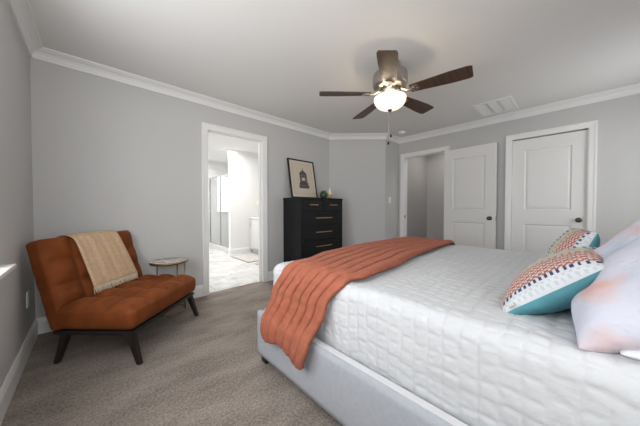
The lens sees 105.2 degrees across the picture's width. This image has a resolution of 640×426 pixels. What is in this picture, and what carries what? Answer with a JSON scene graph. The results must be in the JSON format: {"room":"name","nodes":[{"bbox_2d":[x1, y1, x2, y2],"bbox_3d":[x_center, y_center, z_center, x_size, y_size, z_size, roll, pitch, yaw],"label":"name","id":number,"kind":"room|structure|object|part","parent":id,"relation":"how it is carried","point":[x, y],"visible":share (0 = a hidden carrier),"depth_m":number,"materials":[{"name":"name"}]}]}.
{"room":"bedroom","nodes":[
{"label":"bedroom","id":0,"kind":"room"},
{"bbox_2d":[0,0,35,387],"bbox_3d":[-1.136,-0.150,0.601,0.120,2.436,4.175,-1,2,-43],"label":"wall","id":1,"kind":"structure","parent":0,"point":[16,183],"depth_m":1.57,"materials":[{"name":"grey paint"}]},
{"bbox_2d":[0,264,16,279],"bbox_3d":[-1.111,-0.363,0.613,0.158,1.378,1.925,-1,2,-43],"label":"window sill","id":2,"kind":"structure","parent":1,"relation":"in","point":[6,269],"depth_m":1.26,"materials":[{"name":"white plastic"}]},
{"bbox_2d":[26,290,28,307],"bbox_3d":[-2.192,0.645,1.837,0.008,0.116,0.072,-1,2,-43],"label":"wall outlet","id":3,"kind":"object","parent":1,"relation":"attached to","point":[27,292],"visible":1,"depth_m":1.82,"materials":[{"name":"white plastic"}]},
{"bbox_2d":[0,285,202,425],"bbox_3d":[0.653,0.966,2.299,4.783,0.140,3.935,-1,2,-43],"label":"baseboard","id":4,"kind":"structure","parent":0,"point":[40,325],"depth_m":1.60,"materials":[{"name":"white paint"}]},
{"bbox_2d":[1,244,341,425],"bbox_3d":[-0.327,1.039,4.189,6.176,0.082,8.270,-1,2,-43],"label":"floor","id":5,"kind":"structure","parent":0,"point":[205,369],"depth_m":1.58,"materials":[{"name":"beige carpet"}]},
{"bbox_2d":[26,230,198,364],"bbox_3d":[-1.627,0.607,2.085,0.790,0.866,0.853,0,1,1],"label":"loveseat","id":6,"kind":"object","parent":5,"relation":"on","point":[65,287],"visible":0.84,"depth_m":1.73,"materials":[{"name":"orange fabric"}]},
{"bbox_3d":[-1.805,0.944,1.722,0.099,0.207,0.046,0,1,1],"label":"leg","id":7,"kind":"part","parent":6,"relation":"part of","materials":[{"name":"brown wood"}]},
{"bbox_3d":[-1.888,0.493,2.072,0.269,0.638,0.803,0,1,1],"label":"backrest","id":8,"kind":"part","parent":6,"relation":"part of","materials":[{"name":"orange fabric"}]},
{"bbox_2d":[56,230,137,294],"bbox_3d":[-1.890,0.392,2.108,0.306,0.474,0.476,0,1,1],"label":"blanket","id":9,"kind":"object","parent":6,"relation":"on","point":[107,260],"visible":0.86,"depth_m":2.06,"materials":[{"name":"beige fabric"}]},
{"bbox_3d":[-1.560,0.819,2.088,0.553,0.029,0.806,0,1,1],"label":"frame","id":10,"kind":"part","parent":6,"relation":"part of","materials":[{"name":"brown wood"}]},
{"bbox_3d":[-1.537,0.702,2.085,0.553,0.195,0.853,0,1,1],"label":"seat","id":11,"kind":"part","parent":6,"relation":"part of","materials":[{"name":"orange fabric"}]},
{"bbox_3d":[-1.293,0.944,1.714,0.107,0.207,0.046,0,1,1],"label":"leg","id":12,"kind":"part","parent":6,"relation":"part of","materials":[{"name":"brown wood"}]},
{"bbox_3d":[-1.280,0.929,2.457,0.107,0.207,0.046,0,1,1],"label":"leg","id":13,"kind":"part","parent":6,"relation":"part of","materials":[{"name":"brown wood"}]},
{"bbox_2d":[149,257,187,316],"bbox_3d":[-1.587,0.761,2.587,0.352,0.537,0.352,0,1,0],"label":"side table","id":14,"kind":"object","parent":5,"relation":"on","point":[169,261],"visible":0.72,"depth_m":2.56,"materials":[{"name":"stone"}]},
{"bbox_3d":[-1.440,0.767,2.613,0.013,0.502,0.014,0,1,0],"label":"post","id":15,"kind":"part","parent":14,"relation":"part of","materials":[{"name":"gold metal"}]},
{"bbox_2d":[209,173,228,251],"bbox_3d":[-2.616,-0.021,6.443,0.108,1.950,1.600,-1,2,-43],"label":"shower enclosure","id":16,"kind":"object","parent":5,"relation":"on","point":[211,244],"visible":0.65,"depth_m":6.61,"materials":[{"name":"white glass"}]},
{"bbox_2d":[230,253,258,262],"bbox_3d":[-1.517,0.969,5.368,0.560,0.012,0.840,-1,2,-43],"label":"bath rug","id":17,"kind":"object","parent":5,"relation":"on","point":[252,257],"visible":0.82,"depth_m":5.33,"materials":[{"name":"white fabric"}]},
{"bbox_2d":[250,217,258,253],"bbox_3d":[-0.973,0.535,5.606,0.600,0.870,1.615,-1,2,-43],"label":"vanity cabinet","id":18,"kind":"object","parent":5,"relation":"on","point":[253,220],"visible":0.2,"depth_m":5.84,"materials":[{"name":"white"}]},
{"bbox_2d":[283,197,342,261],"bbox_3d":[-0.086,0.382,3.949,0.895,1.245,0.467,-1,2,-43],"label":"dresser","id":19,"kind":"object","parent":5,"relation":"on","point":[312,226],"visible":0.77,"depth_m":3.70,"materials":[{"name":"black wood"}]},
{"bbox_2d":[287,158,317,197],"bbox_3d":[-0.279,-0.558,3.992,0.545,0.633,0.136,-1,2,-44],"label":"framed print","id":20,"kind":"object","parent":19,"relation":"on","point":[302,180],"visible":1,"depth_m":3.98,"materials":[{"name":"black"}]},
{"bbox_3d":[-0.225,-0.119,3.781,0.412,0.169,0.362,-1,2,-43],"label":"drawer","id":21,"kind":"part","parent":19,"relation":"part of","materials":[{"name":"black wood"}]},
{"bbox_3d":[-0.072,0.505,3.936,0.831,0.202,0.362,-1,2,-43],"label":"drawer","id":22,"kind":"part","parent":19,"relation":"part of","materials":[{"name":"black wood"}]},
{"bbox_3d":[-0.072,0.291,3.932,0.831,0.204,0.362,-1,2,-43],"label":"drawer","id":23,"kind":"part","parent":19,"relation":"part of","materials":[{"name":"black wood"}]},
{"bbox_3d":[-0.072,0.076,3.928,0.831,0.202,0.362,-1,2,-43],"label":"drawer","id":24,"kind":"part","parent":19,"relation":"part of","materials":[{"name":"black wood"}]},
{"bbox_2d":[320,190,326,197],"bbox_3d":[0.060,-0.312,4.025,0.127,0.140,0.127,-1,2,-43],"label":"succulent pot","id":25,"kind":"object","parent":19,"relation":"on","point":[323,194],"visible":0.94,"depth_m":3.98,"materials":[{"name":"green ceramic"}]},
{"bbox_3d":[0.081,-0.125,4.067,0.412,0.169,0.362,-1,2,-43],"label":"drawer","id":26,"kind":"part","parent":19,"relation":"part of","materials":[{"name":"black wood"}]},
{"bbox_2d":[257,308,467,425],"bbox_3d":[1.073,0.489,1.611,2.073,1.120,2.270,-1,2,-43],"label":"upholstered bed","id":27,"kind":"object","parent":5,"relation":"on","point":[352,393],"visible":0.15,"depth_m":1.12,"materials":[{"name":"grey fabric"}]},
{"bbox_3d":[1.068,0.574,1.622,1.897,0.390,2.042,-1,2,-43],"label":"mattress","id":28,"kind":"object","parent":27,"relation":"on","visible":0},
{"bbox_2d":[273,244,639,425],"bbox_3d":[1.068,0.553,1.622,1.948,0.416,2.097,-1,2,-43],"label":"quilt","id":29,"kind":"object","parent":28,"relation":"on","point":[434,324],"visible":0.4,"depth_m":0.87,"materials":[{"name":"grey fabric"}]},
{"bbox_2d":[260,237,454,369],"bbox_3d":[0.609,0.544,2.098,2.206,0.527,0.707,-1,2,-43],"label":"throw blanket","id":30,"kind":"object","parent":29,"relation":"on","point":[296,309],"visible":0.86,"depth_m":1.45,"materials":[{"name":"fabric"}]},
{"bbox_2d":[503,247,604,314],"bbox_3d":[0.913,0.262,0.946,0.456,0.266,0.285,-1,1,-42],"label":"throw cushion","id":31,"kind":"object","parent":29,"relation":"on","point":[548,285],"visible":0.75,"depth_m":0.83,"materials":[{"name":"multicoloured fabric"}]},
{"bbox_2d":[546,228,599,255],"bbox_3d":[1.235,0.221,1.217,0.179,0.290,0.334,1,1,36],"label":"throw cushion","id":32,"kind":"object","parent":29,"relation":"on","point":[574,237],"visible":0.38,"depth_m":1.13,"materials":[{"name":"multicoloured fabric"}]},
{"bbox_2d":[571,219,639,353],"bbox_3d":[1.130,0.163,0.764,0.800,0.454,0.461,-1,1,-41],"label":"bed pillow","id":33,"kind":"object","parent":29,"relation":"on","point":[605,314],"visible":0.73,"depth_m":0.65,"materials":[{"name":"fabric"}]},
{"bbox_2d":[620,350,639,359],"bbox_3d":[1.190,0.342,0.762,0.840,0.117,0.380,-1,2,-43],"label":"bed pillow","id":34,"kind":"object","parent":29,"relation":"on","point":[635,354],"visible":0.07,"depth_m":0.61,"materials":[{"name":"white fabric"}]},
{"bbox_2d":[30,58,328,317],"bbox_3d":[-1.173,-0.202,3.345,3.578,2.436,0.120,-1,2,-43],"label":"wall","id":35,"kind":"structure","parent":0,"point":[107,154],"depth_m":2.55,"materials":[{"name":"grey paint"}]},
{"bbox_2d":[201,122,267,295],"bbox_3d":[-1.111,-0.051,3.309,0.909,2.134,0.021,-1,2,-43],"label":"trim","id":36,"kind":"structure","parent":35,"relation":"attached to","point":[205,127],"depth_m":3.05,"materials":[{"name":"white paint"}]},
{"bbox_2d":[268,271,273,280],"bbox_3d":[0.335,0.926,4.368,2.633,0.140,0.456,0,1,-24],"label":"baseboard","id":37,"kind":"structure","parent":35,"relation":"attached to","point":[270,273],"depth_m":3.67,"materials":[{"name":"white paint"}]},
{"bbox_2d":[208,164,228,244],"bbox_3d":[-3.552,-0.268,6.741,3.000,2.436,0.100,-1,2,-43],"label":"wall","id":38,"kind":"structure","parent":0,"point":[213,170],"depth_m":7.17,"materials":[{"name":"white paint"}]},
{"bbox_2d":[216,175,228,212],"bbox_3d":[-2.803,-0.571,7.347,0.630,1.120,0.029,-1,2,-43],"label":"window","id":39,"kind":"structure","parent":38,"relation":"in","point":[224,179],"depth_m":7.26,"materials":[{"name":"white paint"}]},
{"bbox_2d":[228,154,257,251],"bbox_3d":[-1.694,-0.255,6.111,1.150,2.436,0.120,-1,2,-43],"label":"wall","id":40,"kind":"structure","parent":0,"point":[242,170],"depth_m":5.86,"materials":[{"name":"white paint"}]},
{"bbox_2d":[208,149,257,165],"bbox_3d":[-2.152,-1.413,5.224,2.800,0.088,3.995,-1,2,-43],"label":"trim","id":41,"kind":"structure","parent":40,"relation":"attached to","point":[229,151],"depth_m":5.94,"materials":[{"name":"white paint"}]},
{"bbox_2d":[228,247,249,254],"bbox_3d":[-1.942,0.897,5.890,0.485,0.140,0.135,-1,2,-43],"label":"baseboard","id":42,"kind":"structure","parent":40,"relation":"attached to","point":[245,249],"depth_m":5.82,"materials":[{"name":"white paint"}]},
{"bbox_2d":[29,0,639,162],"bbox_3d":[-0.327,-1.476,4.141,6.176,0.080,8.270,-1,2,-43],"label":"ceiling","id":43,"kind":"structure","parent":0,"point":[275,58],"depth_m":2.07,"materials":[{"name":"white paint"}]},
{"bbox_2d":[319,50,473,144],"bbox_3d":[0.686,-1.020,2.299,1.268,0.758,1.285,-1,2,-43],"label":"ceiling fan","id":44,"kind":"object","parent":43,"relation":"hanging from","point":[391,78],"visible":1,"depth_m":2.17,"materials":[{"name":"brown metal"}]},
{"bbox_3d":[0.231,-1.115,2.286,0.475,0.035,0.147,0,1,0],"label":"blade","id":45,"kind":"part","parent":44,"relation":"part of","materials":[{"name":"brown wood"}]},
{"bbox_3d":[0.520,-1.122,2.690,0.147,0.035,0.475,0,1,-18],"label":"blade","id":46,"kind":"part","parent":44,"relation":"part of","materials":[{"name":"brown wood"}]},
{"bbox_3d":[0.526,-1.107,1.887,0.147,0.035,0.475,0,1,18],"label":"blade","id":47,"kind":"part","parent":44,"relation":"part of","materials":[{"name":"brown wood"}]},
{"bbox_3d":[0.642,-0.812,2.295,0.003,0.285,0.003,-1,2,-43],"label":"pull chain","id":48,"kind":"part","parent":44,"relation":"part of","materials":[{"name":"silver metal"}]},
{"bbox_3d":[0.654,-1.022,2.291,0.292,0.108,0.292,-1,2,-43],"label":"lamp shade","id":49,"kind":"part","parent":44,"relation":"part of","materials":[{"name":"white glass"}]},
{"bbox_3d":[0.994,-1.119,2.541,0.475,0.035,0.147,-1,1,-36],"label":"blade","id":50,"kind":"part","parent":44,"relation":"part of","materials":[{"name":"brown wood"}]},
{"bbox_3d":[0.998,-1.110,2.044,0.475,0.035,0.147,1,1,36],"label":"blade","id":51,"kind":"part","parent":44,"relation":"part of","materials":[{"name":"brown wood"}]},
{"bbox_2d":[472,95,518,116],"bbox_3d":[2.339,-1.413,3.261,0.530,0.012,0.420,-1,2,-43],"label":"ceiling vent","id":52,"kind":"object","parent":43,"relation":"in","point":[504,104],"visible":1,"depth_m":3.24,"materials":[{"name":"white plastic"}]},
{"bbox_2d":[329,139,398,246],"bbox_3d":[0.842,-0.226,4.603,1.469,2.436,0.357,0,1,-11],"label":"wall","id":53,"kind":"structure","parent":0,"point":[363,173],"depth_m":4.51,"materials":[{"name":"grey paint"}]},
{"bbox_2d":[7,0,639,143],"bbox_3d":[0.653,-1.355,2.255,4.783,0.088,3.935,-1,2,-43],"label":"trim","id":54,"kind":"structure","parent":53,"relation":"attached to","point":[21,10],"depth_m":2.84,"materials":[{"name":"white paint"}]},
{"bbox_2d":[407,156,426,237],"bbox_3d":[2.014,-0.238,5.186,0.943,2.436,0.100,-1,2,-43],"label":"wall","id":55,"kind":"structure","parent":0,"point":[417,167],"depth_m":5.14,"materials":[{"name":"grey paint"}]},
{"bbox_2d":[427,153,443,238],"bbox_3d":[2.905,-0.234,5.021,0.130,2.436,1.560,-1,2,-43],"label":"wall","id":56,"kind":"structure","parent":0,"point":[435,163],"depth_m":5.33,"materials":[{"name":"grey paint"}]},
{"bbox_2d":[398,93,639,249],"bbox_3d":[2.689,-0.209,3.689,0.120,2.436,3.451,-1,2,-43],"label":"wall","id":57,"kind":"structure","parent":0,"point":[618,148],"depth_m":2.89,"materials":[{"name":"grey paint"}]},
{"bbox_2d":[400,146,449,236],"bbox_3d":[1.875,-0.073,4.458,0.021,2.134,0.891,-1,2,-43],"label":"trim","id":58,"kind":"structure","parent":57,"relation":"attached to","point":[446,148],"depth_m":4.73,"materials":[{"name":"white paint"}]},
{"bbox_2d":[444,142,496,248],"bbox_3d":[2.338,-0.023,3.873,0.159,2.033,0.748,-1,1,-39],"label":"door","id":59,"kind":"structure","parent":57,"relation":"in","point":[470,173],"depth_m":3.82,"materials":[{"name":"white paint"}]},
{"bbox_2d":[511,130,587,253],"bbox_3d":[3.035,-0.011,3.284,0.159,2.033,0.733,-1,2,-43],"label":"door","id":60,"kind":"structure","parent":57,"relation":"in","point":[550,173],"depth_m":3.26,"materials":[{"name":"white paint"}]},
{"bbox_2d":[504,120,597,249],"bbox_3d":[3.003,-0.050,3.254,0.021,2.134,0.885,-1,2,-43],"label":"trim","id":61,"kind":"structure","parent":57,"relation":"attached to","point":[592,125],"depth_m":3.05,"materials":[{"name":"white paint"}]}
]}

